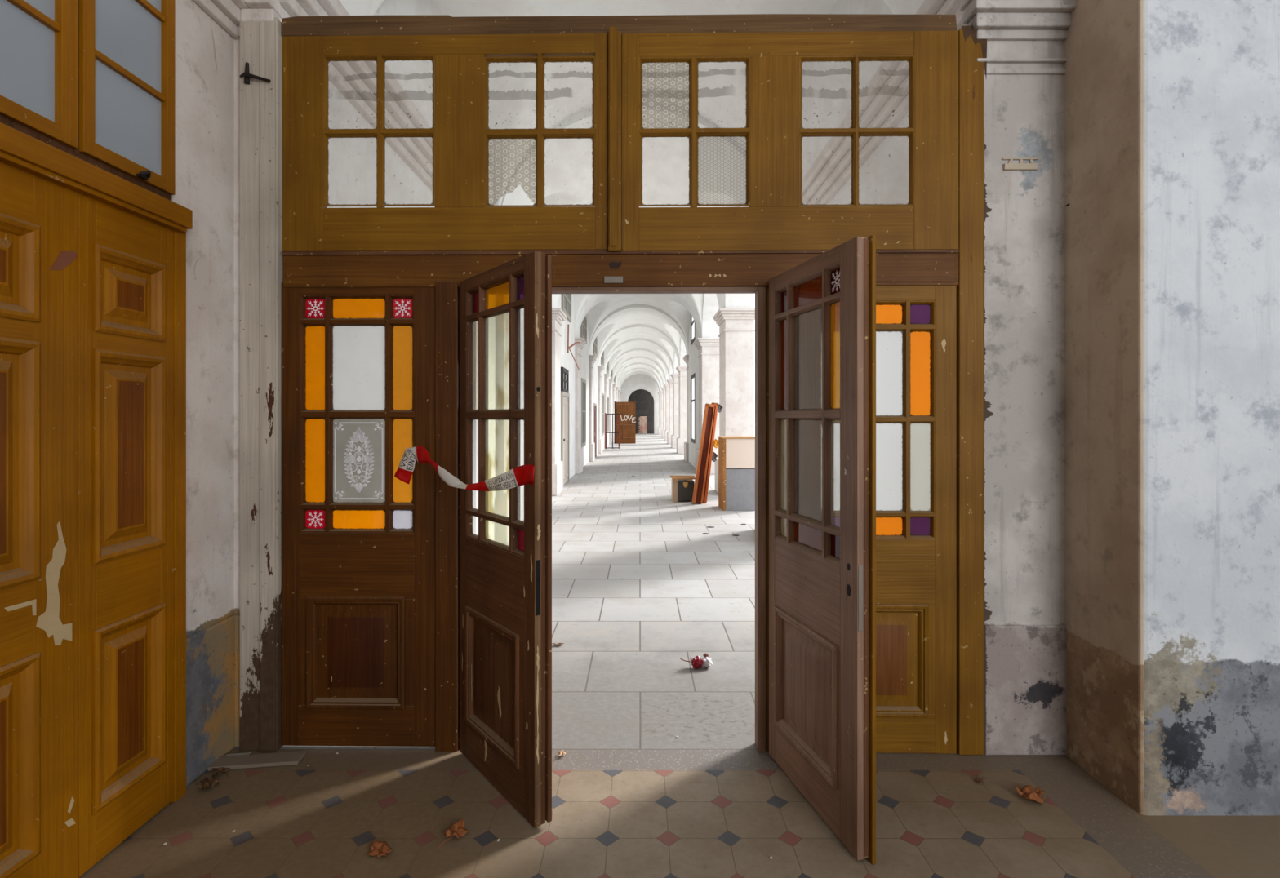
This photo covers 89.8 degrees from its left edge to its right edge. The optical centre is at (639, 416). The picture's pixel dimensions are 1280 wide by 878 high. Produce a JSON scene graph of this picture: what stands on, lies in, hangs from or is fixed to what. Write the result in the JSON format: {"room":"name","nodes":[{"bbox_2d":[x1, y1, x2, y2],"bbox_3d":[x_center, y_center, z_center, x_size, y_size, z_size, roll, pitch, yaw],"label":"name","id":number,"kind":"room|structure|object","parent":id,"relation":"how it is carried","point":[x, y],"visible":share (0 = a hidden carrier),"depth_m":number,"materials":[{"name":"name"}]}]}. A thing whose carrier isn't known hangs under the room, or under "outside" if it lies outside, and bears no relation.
{"room":"entrance hall","nodes":[
{"label":"entrance hall","id":0,"kind":"room"},
{"bbox_2d":[172,0,234,638],"bbox_3d":[-2.050,-1.070,-0.635,0.400,5.260,7.130,0,0,0],"label":"wall","id":1,"kind":"structure","parent":0,"point":[204,51],"depth_m":2.75,"materials":[{"name":"paint"}]},
{"bbox_2d":[0,0,192,802],"bbox_3d":[-1.805,-0.200,1.976,0.090,3.400,1.152,0,0,0],"label":"door frame","id":2,"kind":"structure","parent":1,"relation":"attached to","point":[22,148],"depth_m":2.44,"materials":[{"name":"paint"}]},
{"bbox_2d":[0,161,77,877],"bbox_3d":[-1.823,0.376,1.829,0.054,2.224,0.477,0,0,0],"label":"door leaf","id":3,"kind":"structure","parent":2,"relation":"attached to","point":[38,216],"depth_m":1.91,"materials":[{"name":"paint"}]},
{"bbox_2d":[0,0,174,195],"bbox_3d":[-1.806,-1.391,2.057,0.077,1.058,0.874,0,0,0],"label":"window sash","id":4,"kind":"structure","parent":2,"relation":"attached to","point":[126,47],"depth_m":2.17,"materials":[{"name":"paint"}]},
{"bbox_2d":[77,193,173,877],"bbox_3d":[-1.823,0.376,2.281,0.054,2.224,0.421,0,0,0],"label":"door leaf","id":5,"kind":"structure","parent":2,"relation":"attached to","point":[126,260],"depth_m":2.24,"materials":[{"name":"paint"}]},
{"bbox_2d":[186,614,239,786],"bbox_3d":[-1.770,1.200,2.750,0.160,0.600,0.360,0,0,0],"label":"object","id":6,"kind":"structure","parent":1,"relation":"attached to","point":[212,653],"depth_m":2.74,"materials":[{"name":"paint"}]},
{"bbox_2d":[193,0,279,39],"bbox_3d":[-1.745,-1.845,2.745,0.210,0.250,0.370,0,0,0],"label":"trim","id":7,"kind":"structure","parent":1,"relation":"attached to","point":[228,14],"depth_m":2.85,"materials":[{"name":"paint"}]},
{"bbox_2d":[234,17,281,614],"bbox_3d":[-2.030,-1.070,3.022,0.740,5.260,0.195,0,0,0],"label":"wall","id":8,"kind":"structure","parent":0,"point":[237,42],"depth_m":2.92,"materials":[{"name":"paint"}]},
{"bbox_2d":[240,17,283,752],"bbox_3d":[-1.710,-0.145,2.898,0.170,3.290,0.064,0,0,0],"label":"pilaster","id":9,"kind":"object","parent":8,"relation":"attached to","point":[261,257],"visible":0.9,"depth_m":2.88,"materials":[{"name":"white paint"}]},
{"bbox_2d":[239,62,271,84],"bbox_3d":[-1.713,-1.532,2.857,0.143,0.094,0.035,0,0,0],"label":"iron hook","id":10,"kind":"object","parent":9,"relation":"attached to","point":[246,75],"visible":1,"depth_m":2.85,"materials":[{"name":"black metal"}]},
{"bbox_2d":[327,0,620,536],"bbox_3d":[-1.950,-1.245,30.565,0.500,5.610,55.270,0,0,0],"label":"wall","id":11,"kind":"structure","parent":0,"point":[352,166],"depth_m":4.71,"materials":[{"name":"white paint"}]},
{"bbox_2d":[279,0,432,191],"bbox_3d":[-1.615,-1.970,5.270,0.210,0.260,4.660,0,0,0],"label":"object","id":12,"kind":"structure","parent":11,"relation":"attached to","point":[356,81],"depth_m":3.89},
{"bbox_2d":[551,307,567,495],"bbox_3d":[-1.620,-0.275,12.600,0.260,3.550,1.040,0,0,0],"label":"pilaster","id":13,"kind":"object","parent":11,"relation":"attached to","point":[558,316],"visible":0.77,"depth_m":12.28,"materials":[{"name":"white paint"}]},
{"bbox_2d":[560,367,568,393],"bbox_3d":[-1.675,-0.790,14.300,0.050,0.560,1.100,0,0,0],"label":"window","id":14,"kind":"structure","parent":11,"relation":"in","point":[564,372],"depth_m":14.26,"materials":[{"name":"glass"}]},
{"bbox_2d":[560,391,569,487],"bbox_3d":[-1.663,0.480,14.300,0.075,2.040,1.280,0,0,0],"label":"panelled door","id":15,"kind":"structure","parent":11,"relation":"in","point":[565,397],"depth_m":14.35,"materials":[{"name":"wood"}]},
{"bbox_2d":[561,293,571,322],"bbox_3d":[-1.675,-2.800,14.650,0.050,1.060,1.600,0,0,0],"label":"window","id":16,"kind":"structure","parent":11,"relation":"in","point":[566,298],"depth_m":14.65,"materials":[{"name":"white glass"}]},
{"bbox_2d":[567,324,580,369],"bbox_3d":[-1.489,-1.597,14.743,0.133,1.007,0.439,0,0,33],"label":"pole","id":17,"kind":"object","parent":11,"relation":"attached to","point":[575,343],"visible":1,"depth_m":14.59,"materials":[{"name":"metal"}]},
{"bbox_2d":[574,337,586,474],"bbox_3d":[-1.620,-0.275,17.200,0.260,3.550,1.040,0,0,0],"label":"pilaster","id":18,"kind":"object","parent":11,"relation":"attached to","point":[578,347],"visible":0.77,"depth_m":16.80,"materials":[{"name":"white paint"}]},
{"bbox_2d":[581,377,586,447],"bbox_3d":[-1.675,-0.120,18.950,0.050,1.980,1.400,0,0,0],"label":"window","id":19,"kind":"structure","parent":11,"relation":"in","point":[583,381],"depth_m":18.92,"materials":[{"name":"grey glass"}]},
{"bbox_2d":[580,315,586,343],"bbox_3d":[-1.675,-2.800,19.150,0.050,1.060,1.600,0,0,0],"label":"window","id":20,"kind":"structure","parent":11,"relation":"in","point":[584,326],"depth_m":19.12,"materials":[{"name":"grey glass"}]},
{"bbox_2d":[588,355,596,462],"bbox_3d":[-1.620,-0.275,21.785,0.260,3.550,1.010,0,0,0],"label":"pilaster","id":21,"kind":"object","parent":11,"relation":"attached to","point":[592,358],"visible":0.72,"depth_m":21.40,"materials":[{"name":"white paint"}]},
{"bbox_2d":[593,403,596,457],"bbox_3d":[-1.663,0.505,23.550,0.075,1.990,1.480,0,0,0],"label":"panelled door","id":22,"kind":"structure","parent":11,"relation":"in","point":[594,404],"depth_m":23.87,"materials":[{"name":"wood"}]},
{"bbox_2d":[592,336,597,358],"bbox_3d":[-1.675,-2.800,24.000,0.050,1.060,1.600,0,0,0],"label":"window","id":23,"kind":"structure","parent":11,"relation":"in","point":[595,343],"depth_m":23.97,"materials":[{"name":"white glass"}]},
{"bbox_2d":[597,365,604,453],"bbox_3d":[-1.620,-0.275,26.400,0.260,3.550,1.040,0,0,0],"label":"pilaster","id":24,"kind":"object","parent":11,"relation":"attached to","point":[600,368],"visible":0.63,"depth_m":26.00,"materials":[{"name":"white paint"}]},
{"bbox_2d":[600,351,604,367],"bbox_3d":[-1.675,-2.800,28.600,0.050,1.060,1.600,0,0,0],"label":"window","id":25,"kind":"structure","parent":11,"relation":"in","point":[602,354],"depth_m":29.02,"materials":[{"name":"white glass"}]},
{"bbox_2d":[601,392,604,436],"bbox_3d":[-1.675,-0.100,28.600,0.050,1.900,2.100,0,0,0],"label":"window","id":26,"kind":"structure","parent":11,"relation":"in","point":[602,394],"depth_m":29.02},
{"bbox_2d":[604,373,609,448],"bbox_3d":[-1.620,-0.275,31.000,0.260,3.550,1.040,0,0,0],"label":"pilaster","id":27,"kind":"object","parent":11,"relation":"attached to","point":[606,375],"visible":0.7,"depth_m":30.60,"materials":[{"name":"white paint"}]},
{"bbox_2d":[606,361,608,373],"bbox_3d":[-1.675,-2.800,33.200,0.050,1.060,1.600,0,0,0],"label":"window","id":28,"kind":"structure","parent":11,"relation":"in","point":[607,366],"depth_m":33.17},
{"bbox_2d":[607,396,608,432],"bbox_3d":[-1.675,-0.100,33.200,0.050,1.900,1.700,0,0,0],"label":"window","id":29,"kind":"structure","parent":11,"relation":"in","point":[607,397],"depth_m":33.43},
{"bbox_2d":[608,379,613,444],"bbox_3d":[-1.620,-0.275,35.600,0.260,3.550,1.040,0,0,0],"label":"pilaster","id":30,"kind":"object","parent":11,"relation":"attached to","point":[611,381],"visible":0.61,"depth_m":35.20,"materials":[{"name":"white paint"}]},
{"bbox_2d":[612,383,616,440],"bbox_3d":[-1.620,-0.275,40.185,0.260,3.550,1.010,0,0,0],"label":"pilaster","id":31,"kind":"object","parent":11,"relation":"attached to","point":[614,385],"visible":0.63,"depth_m":39.80,"materials":[{"name":"white paint"}]},
{"bbox_2d":[615,386,618,402],"bbox_3d":[-1.620,-0.275,44.800,0.260,3.550,1.040,0,0,0],"label":"pilaster","id":32,"kind":"object","parent":11,"relation":"attached to","point":[616,388],"visible":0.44,"depth_m":44.40,"materials":[{"name":"white paint"}]},
{"bbox_2d":[617,390,621,402],"bbox_3d":[-1.620,-0.275,49.400,0.260,3.550,1.040,0,0,0],"label":"pilaster","id":33,"kind":"object","parent":11,"relation":"attached to","point":[619,391],"visible":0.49,"depth_m":49.00,"materials":[{"name":"white paint"}]},
{"bbox_2d":[495,313,509,543],"bbox_3d":[-1.620,-0.275,8.000,0.260,3.550,1.040,0,0,0],"label":"pilaster","id":34,"kind":"object","parent":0,"point":[502,331],"visible":0.02,"depth_m":7.60,"materials":[{"name":"white paint"}]},
{"bbox_2d":[339,0,924,392],"bbox_3d":[-0.040,-2.900,30.565,3.320,1.700,55.270,0,0,0],"label":"ceiling","id":35,"kind":"structure","parent":0,"point":[636,333],"depth_m":7.49,"materials":[{"name":"white paint"}]},
{"bbox_2d":[620,373,658,434],"bbox_3d":[0.010,-1.275,55.450,4.420,5.550,0.300,0,0,0],"label":"wall","id":36,"kind":"structure","parent":0,"point":[633,383],"depth_m":55.29,"materials":[{"name":"white paint"}]},
{"bbox_2d":[627,389,653,433],"bbox_3d":[0.010,-1.275,57.100,4.420,5.550,0.200,0,0,0],"label":"wall","id":37,"kind":"structure","parent":0,"point":[644,400],"depth_m":57.01,"materials":[{"name":"grey paint"}]},
{"bbox_2d":[638,416,647,433],"bbox_3d":[0.250,0.725,56.975,0.740,1.510,0.070,0,0,0],"label":"doorway","id":38,"kind":"structure","parent":37,"relation":"in","point":[642,424],"depth_m":56.94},
{"bbox_2d":[77,433,1279,877],"bbox_3d":[1.150,1.530,29.000,6.900,0.060,66.400,0,0,0],"label":"floor","id":39,"kind":"structure","parent":0,"point":[616,814],"depth_m":2.54,"materials":[{"name":"tile"}]},
{"bbox_2d":[195,775,219,790],"bbox_3d":[-1.750,1.472,2.603,0.079,0.048,0.140,0,0,-28],"label":"dry leaf","id":40,"kind":"object","parent":39,"relation":"on","point":[206,783],"visible":1,"depth_m":2.58,"materials":[{"name":"brown plant"}]},
{"bbox_2d":[210,767,230,777],"bbox_3d":[-1.752,1.486,2.693,0.112,0.019,0.063,0,0,19],"label":"dry leaf","id":41,"kind":"object","parent":39,"relation":"on","point":[222,770],"visible":1,"depth_m":2.69,"materials":[{"name":"brown plant"}]},
{"bbox_2d":[207,751,305,771],"bbox_3d":[-1.657,1.490,2.793,0.360,0.016,0.120,0,0,-8],"label":"board","id":42,"kind":"object","parent":39,"relation":"on","point":[236,761],"visible":1,"depth_m":2.77,"materials":[{"name":"grey wood"}]},
{"bbox_2d":[367,841,392,863],"bbox_3d":[-0.880,1.486,2.196,0.129,0.019,0.072,0,0,31],"label":"dry leaf","id":43,"kind":"object","parent":39,"relation":"on","point":[378,849],"visible":1,"depth_m":2.20,"materials":[{"name":"brown plant"}]},
{"bbox_2d":[437,818,468,848],"bbox_3d":[-0.663,1.478,2.282,0.075,0.034,0.135,0,0,15],"label":"dry leaf","id":44,"kind":"object","parent":39,"relation":"on","point":[457,829],"visible":1,"depth_m":2.30,"materials":[{"name":"brown plant"}]},
{"bbox_2d":[551,643,564,646],"bbox_3d":[-0.545,1.488,4.198,0.098,0.014,0.055,0,0,-12],"label":"dry leaf","id":45,"kind":"object","parent":39,"relation":"on","point":[554,644],"visible":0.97,"depth_m":4.20,"materials":[{"name":"brown plant"}]},
{"bbox_2d":[555,750,565,759],"bbox_3d":[-0.348,1.490,2.829,0.034,0.012,0.064,0,0,8],"label":"dry leaf","id":46,"kind":"object","parent":39,"relation":"on","point":[562,753],"visible":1,"depth_m":2.84,"materials":[{"name":"plant"}]},
{"bbox_2d":[604,413,620,448],"bbox_3d":[-1.285,0.660,30.000,0.710,1.680,0.060,0,0,0],"label":"iron gate","id":47,"kind":"object","parent":39,"relation":"on","point":[606,433],"visible":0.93,"depth_m":29.98,"materials":[{"name":"black metal"}]},
{"bbox_2d":[614,401,635,443],"bbox_3d":[-0.837,0.320,35.997,1.206,2.360,0.106,0,0,0],"label":"plank door","id":48,"kind":"structure","parent":39,"relation":"on","point":[627,411],"depth_m":35.96,"materials":[{"name":"wood"}]},
{"bbox_2d":[281,13,986,755],"bbox_3d":[-0.040,-0.142,2.890,3.152,3.333,0.135,0,0,1],"label":"frame","id":49,"kind":"object","parent":39,"relation":"on","point":[613,270],"visible":0.77,"depth_m":2.86,"materials":[{"name":"brown wood"}]},
{"bbox_2d":[281,282,435,746],"bbox_3d":[-1.270,0.439,2.906,0.697,2.094,0.055,0,0,1],"label":"sidelight panel","id":50,"kind":"object","parent":49,"relation":"attached to","point":[358,363],"visible":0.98,"depth_m":2.90,"materials":[{"name":"brown wood"}]},
{"bbox_2d":[306,511,323,528],"bbox_3d":[-1.474,0.467,2.914,0.074,0.074,0.001,0,0,1],"label":"glass pane","id":51,"kind":"object","parent":50,"relation":"on","point":[310,514],"depth_m":2.91,"materials":[{"name":"red glass"}]},
{"bbox_2d":[306,300,324,317],"bbox_3d":[-1.474,-0.491,2.914,0.078,0.078,0.001,0,0,1],"label":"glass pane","id":52,"kind":"object","parent":50,"relation":"on","point":[320,303],"depth_m":2.91,"materials":[{"name":"red glass"}]},
{"bbox_2d":[394,299,411,316],"bbox_3d":[-1.076,-0.491,2.908,0.078,0.078,0.001,0,0,1],"label":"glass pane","id":53,"kind":"object","parent":50,"relation":"on","point":[397,303],"depth_m":2.91,"materials":[{"name":"red glass"}]},
{"bbox_2d":[282,33,608,250],"bbox_3d":[-0.875,-1.226,2.885,1.460,0.962,0.041,0,0,1],"label":"window","id":54,"kind":"structure","parent":49,"relation":"on","point":[462,217],"depth_m":2.87,"materials":[{"name":"brown wood"}]},
{"bbox_2d":[460,250,551,828],"bbox_3d":[-0.565,0.444,2.594,0.077,2.088,0.693,0,0,-38],"label":"door leaf","id":55,"kind":"structure","parent":49,"relation":"attached to","point":[506,591],"depth_m":2.48,"materials":[{"name":"brown wood"}]},
{"bbox_2d":[394,446,534,491],"bbox_3d":[-0.720,0.214,2.599,0.891,0.173,0.065,0,0,37],"label":"barrier tape","id":56,"kind":"object","parent":55,"relation":"attached to","point":[522,475],"visible":1,"depth_m":2.61,"materials":[{"name":"red plastic"}]},
{"bbox_2d":[622,30,958,250],"bbox_3d":[0.663,-1.222,2.861,1.488,0.966,0.042,0,0,1],"label":"window","id":57,"kind":"structure","parent":49,"relation":"on","point":[756,166],"depth_m":2.84,"materials":[{"name":"brown wood"}]},
{"bbox_2d":[768,235,875,865],"bbox_3d":[0.672,0.445,2.486,0.078,2.110,0.718,0,0,-13],"label":"door leaf","id":58,"kind":"structure","parent":49,"relation":"attached to","point":[822,309],"depth_m":2.36,"materials":[{"name":"brown wood"}]},
{"bbox_2d":[831,270,839,292],"bbox_3d":[0.711,-0.490,2.316,0.001,0.076,0.076,0,0,-13],"label":"flower","id":59,"kind":"object","parent":58,"relation":"on","point":[835,278],"depth_m":2.32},
{"bbox_2d":[833,285,956,753],"bbox_3d":[1.060,0.450,2.870,0.695,2.096,0.055,0,0,1],"label":"sidelight panel","id":60,"kind":"object","parent":49,"relation":"attached to","point":[916,326],"visible":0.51,"depth_m":2.85,"materials":[{"name":"brown wood"}]},
{"bbox_2d":[657,392,661,435],"bbox_3d":[1.895,-0.275,54.050,0.790,3.550,1.140,0,0,0],"label":"pier","id":61,"kind":"object","parent":39,"relation":"on","point":[659,393],"visible":0.4,"depth_m":53.60,"materials":[{"name":"white paint"}]},
{"bbox_2d":[659,390,662,436],"bbox_3d":[1.895,-0.275,49.450,0.790,3.550,1.140,0,0,0],"label":"pier","id":62,"kind":"object","parent":39,"relation":"on","point":[660,391],"visible":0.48,"depth_m":49.00,"materials":[{"name":"white paint"}]},
{"bbox_2d":[661,386,665,438],"bbox_3d":[1.895,-0.275,44.850,0.790,3.550,1.140,0,0,0],"label":"pier","id":63,"kind":"object","parent":39,"relation":"on","point":[662,388],"visible":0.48,"depth_m":44.40,"materials":[{"name":"white paint"}]},
{"bbox_2d":[663,383,668,440],"bbox_3d":[1.895,-0.275,40.250,0.790,3.550,1.140,0,0,0],"label":"pier","id":64,"kind":"object","parent":39,"relation":"on","point":[666,385],"visible":0.45,"depth_m":39.80,"materials":[{"name":"white paint"}]},
{"bbox_2d":[666,379,672,444],"bbox_3d":[1.895,-0.275,35.650,0.790,3.550,1.140,0,0,0],"label":"pier","id":65,"kind":"object","parent":39,"relation":"on","point":[669,433],"visible":0.46,"depth_m":35.20,"materials":[{"name":"white paint"}]},
{"bbox_2d":[670,373,678,448],"bbox_3d":[1.895,-0.275,31.050,0.790,3.550,1.140,0,0,0],"label":"pier","id":66,"kind":"object","parent":39,"relation":"on","point":[675,380],"visible":0.38,"depth_m":30.60,"materials":[{"name":"white paint"}]},
{"bbox_2d":[675,365,686,453],"bbox_3d":[1.895,-0.275,26.450,0.790,3.550,1.140,0,0,0],"label":"pier","id":67,"kind":"object","parent":39,"relation":"on","point":[681,370],"visible":0.48,"depth_m":26.00,"materials":[{"name":"white paint"}]},
{"bbox_2d":[671,479,693,502],"bbox_3d":[0.764,1.315,11.474,0.380,0.370,0.440,0,0,0],"label":"wooden crate","id":68,"kind":"object","parent":39,"relation":"on","point":[682,490],"visible":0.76,"depth_m":11.28,"materials":[{"name":"wood"}]},
{"bbox_2d":[683,355,688,462],"bbox_3d":[1.895,-0.275,21.850,0.790,3.550,1.140,0,0,0],"label":"pier","id":69,"kind":"object","parent":39,"relation":"on","point":[686,358],"visible":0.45,"depth_m":21.67,"materials":[{"name":"white paint"}]},
{"bbox_2d":[680,653,712,668],"bbox_3d":[0.339,1.461,3.825,0.191,0.077,0.071,0,0,-8],"label":"wrapper","id":70,"kind":"object","parent":39,"relation":"on","point":[696,663],"visible":1,"depth_m":3.81,"materials":[{"name":"plastic"}]},
{"bbox_2d":[689,655,712,668],"bbox_3d":[0.367,1.463,3.828,0.137,0.073,0.076,0,0,0],"label":"tape","id":71,"kind":"object","parent":70,"relation":"on","point":[696,663],"depth_m":3.81,"materials":[{"name":"plastic"}]},
{"bbox_2d":[692,403,715,504],"bbox_3d":[1.096,0.639,11.091,0.459,1.737,0.172,0,0,-26],"label":"leaning board","id":72,"kind":"object","parent":39,"relation":"on","point":[709,408],"visible":1,"depth_m":11.06,"materials":[{"name":"brown wood"}]},
{"bbox_2d":[693,337,719,474],"bbox_3d":[1.895,-0.275,17.250,0.790,3.550,1.140,0,0,0],"label":"pier","id":73,"kind":"object","parent":39,"relation":"on","point":[708,348],"visible":0.55,"depth_m":16.80,"materials":[{"name":"white paint"}]},
{"bbox_2d":[702,402,718,502],"bbox_3d":[1.209,0.627,11.232,0.399,1.752,0.155,0,0,-29],"label":"leaning board","id":74,"kind":"object","parent":39,"relation":"on","point":[714,420],"visible":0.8,"depth_m":11.18,"materials":[{"name":"brown wood"}]},
{"bbox_2d":[711,452,718,462],"bbox_3d":[1.296,0.706,11.271,0.149,0.183,0.046,0,0,0],"label":"rag","id":75,"kind":"object","parent":74,"relation":"hanging from","point":[714,455],"visible":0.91,"depth_m":11.27,"materials":[{"name":"grey fabric"}]},
{"bbox_2d":[713,439,718,448],"bbox_3d":[1.333,0.473,11.251,0.141,0.170,0.046,0,0,0],"label":"rag","id":76,"kind":"object","parent":74,"relation":"hanging from","point":[716,442],"visible":0.83,"depth_m":11.24,"materials":[{"name":"orange fabric"}]},
{"bbox_2d":[717,404,723,413],"bbox_3d":[1.401,-0.146,11.331,0.133,0.157,0.046,0,0,0],"label":"rag","id":77,"kind":"object","parent":74,"relation":"hanging from","point":[720,406],"visible":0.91,"depth_m":11.33,"materials":[{"name":"grey fabric"}]},
{"bbox_2d":[712,307,755,493],"bbox_3d":[1.895,-0.275,12.650,0.790,3.550,1.140,0,0,0],"label":"pier","id":78,"kind":"object","parent":39,"relation":"on","point":[736,325],"visible":0.64,"depth_m":12.20,"materials":[{"name":"white paint"}]},
{"bbox_2d":[718,435,755,511],"bbox_3d":[1.606,0.913,10.484,0.580,1.175,0.570,0,0,0],"label":"counter","id":79,"kind":"object","parent":39,"relation":"on","point":[736,454],"depth_m":10.23,"materials":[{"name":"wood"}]},
{"bbox_2d":[974,777,986,783],"bbox_3d":[1.395,1.490,2.634,0.034,0.011,0.064,0,0,39],"label":"dry leaf","id":80,"kind":"object","parent":39,"relation":"on","point":[978,780],"visible":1,"depth_m":2.63,"materials":[{"name":"brown plant"}]},
{"bbox_2d":[1015,785,1044,804],"bbox_3d":[1.546,1.476,2.527,0.168,0.040,0.094,0,0,-43],"label":"dry leaf","id":81,"kind":"object","parent":39,"relation":"on","point":[1027,792],"visible":1,"depth_m":2.52,"materials":[{"name":"brown plant"}]},
{"bbox_2d":[666,0,911,467],"bbox_3d":[1.895,-1.245,21.350,0.550,5.610,36.900,0,0,0],"label":"wall","id":82,"kind":"structure","parent":0,"point":[883,177],"depth_m":5.27,"materials":[{"name":"white paint"}]},
{"bbox_2d":[690,373,695,444],"bbox_3d":[1.629,-0.250,19.625,0.042,2.080,1.530,0,0,0],"label":"window","id":83,"kind":"structure","parent":82,"relation":"in","point":[693,376],"depth_m":19.66,"materials":[{"name":"glass"}]},
{"bbox_2d":[690,315,695,345],"bbox_3d":[1.629,-2.775,19.625,0.042,1.030,1.530,0,0,0],"label":"window","id":84,"kind":"structure","parent":82,"relation":"in","point":[692,322],"depth_m":19.95,"materials":[{"name":"glass"}]},
{"bbox_2d":[799,0,962,206],"bbox_3d":[1.535,-1.970,5.270,0.210,0.260,4.660,0,0,0],"label":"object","id":85,"kind":"structure","parent":82,"relation":"attached to","point":[887,91],"depth_m":4.20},
{"bbox_2d":[962,11,1064,625],"bbox_3d":[1.725,-1.070,2.925,0.450,5.260,0.150,0,0,0],"label":"wall strip","id":86,"kind":"object","parent":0,"point":[1024,114],"visible":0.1,"depth_m":2.85,"materials":[{"name":"paint"}]},
{"bbox_2d":[959,0,1075,74],"bbox_3d":[1.670,-1.720,2.825,0.460,0.400,0.150,0,0,0],"label":"trim","id":87,"kind":"structure","parent":86,"relation":"attached to","point":[993,20],"depth_m":2.81,"materials":[{"name":"paint"}]},
{"bbox_2d":[1001,157,1039,170],"bbox_3d":[1.687,-1.121,2.847,0.160,0.054,0.022,0,0,0],"label":"socket","id":88,"kind":"object","parent":86,"relation":"attached to","point":[1020,166],"visible":1,"depth_m":2.84,"materials":[{"name":"beige plastic"}]},
{"bbox_2d":[983,625,1066,755],"bbox_3d":[1.708,1.212,2.868,0.385,0.575,0.065,0,0,0],"label":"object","id":89,"kind":"structure","parent":86,"relation":"attached to","point":[1025,666],"depth_m":2.83,"materials":[{"name":"paint"}]},
{"bbox_2d":[1064,0,1143,814],"bbox_3d":[1.897,-1.070,2.659,0.025,5.260,0.483,0,0,0],"label":"wall","id":90,"kind":"structure","parent":0,"point":[1104,44],"depth_m":2.60,"materials":[{"name":"paint"}]},
{"bbox_2d":[1143,0,1279,815],"bbox_3d":[3.248,-1.070,2.706,2.705,5.260,0.588,0,0,0],"label":"wall","id":91,"kind":"structure","parent":0,"point":[1211,68],"depth_m":2.41,"materials":[{"name":"paint"}]},
{"bbox_3d":[0.864,1.114,11.454,0.070,0.032,0.440,0,0,0],"label":"batten","id":92,"kind":"object","parent":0,"visible":0},
{"bbox_2d":[671,476,695,479],"bbox_3d":[0.794,1.079,11.274,0.460,0.035,0.100,0,0,0],"label":"plank","id":93,"kind":"object","parent":92,"relation":"on","point":[673,477],"visible":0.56,"depth_m":11.22,"materials":[{"name":"brown wood"}]},
{"bbox_3d":[0.644,1.114,11.454,0.070,0.032,0.440,0,0,0],"label":"batten","id":94,"kind":"object","parent":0,"visible":0},
{"bbox_2d":[670,475,694,477],"bbox_3d":[0.764,1.079,11.574,0.440,0.035,0.100,0,0,0],"label":"plank","id":95,"kind":"object","parent":94,"relation":"on","point":[670,476],"visible":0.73,"depth_m":11.53,"materials":[{"name":"brown wood"}]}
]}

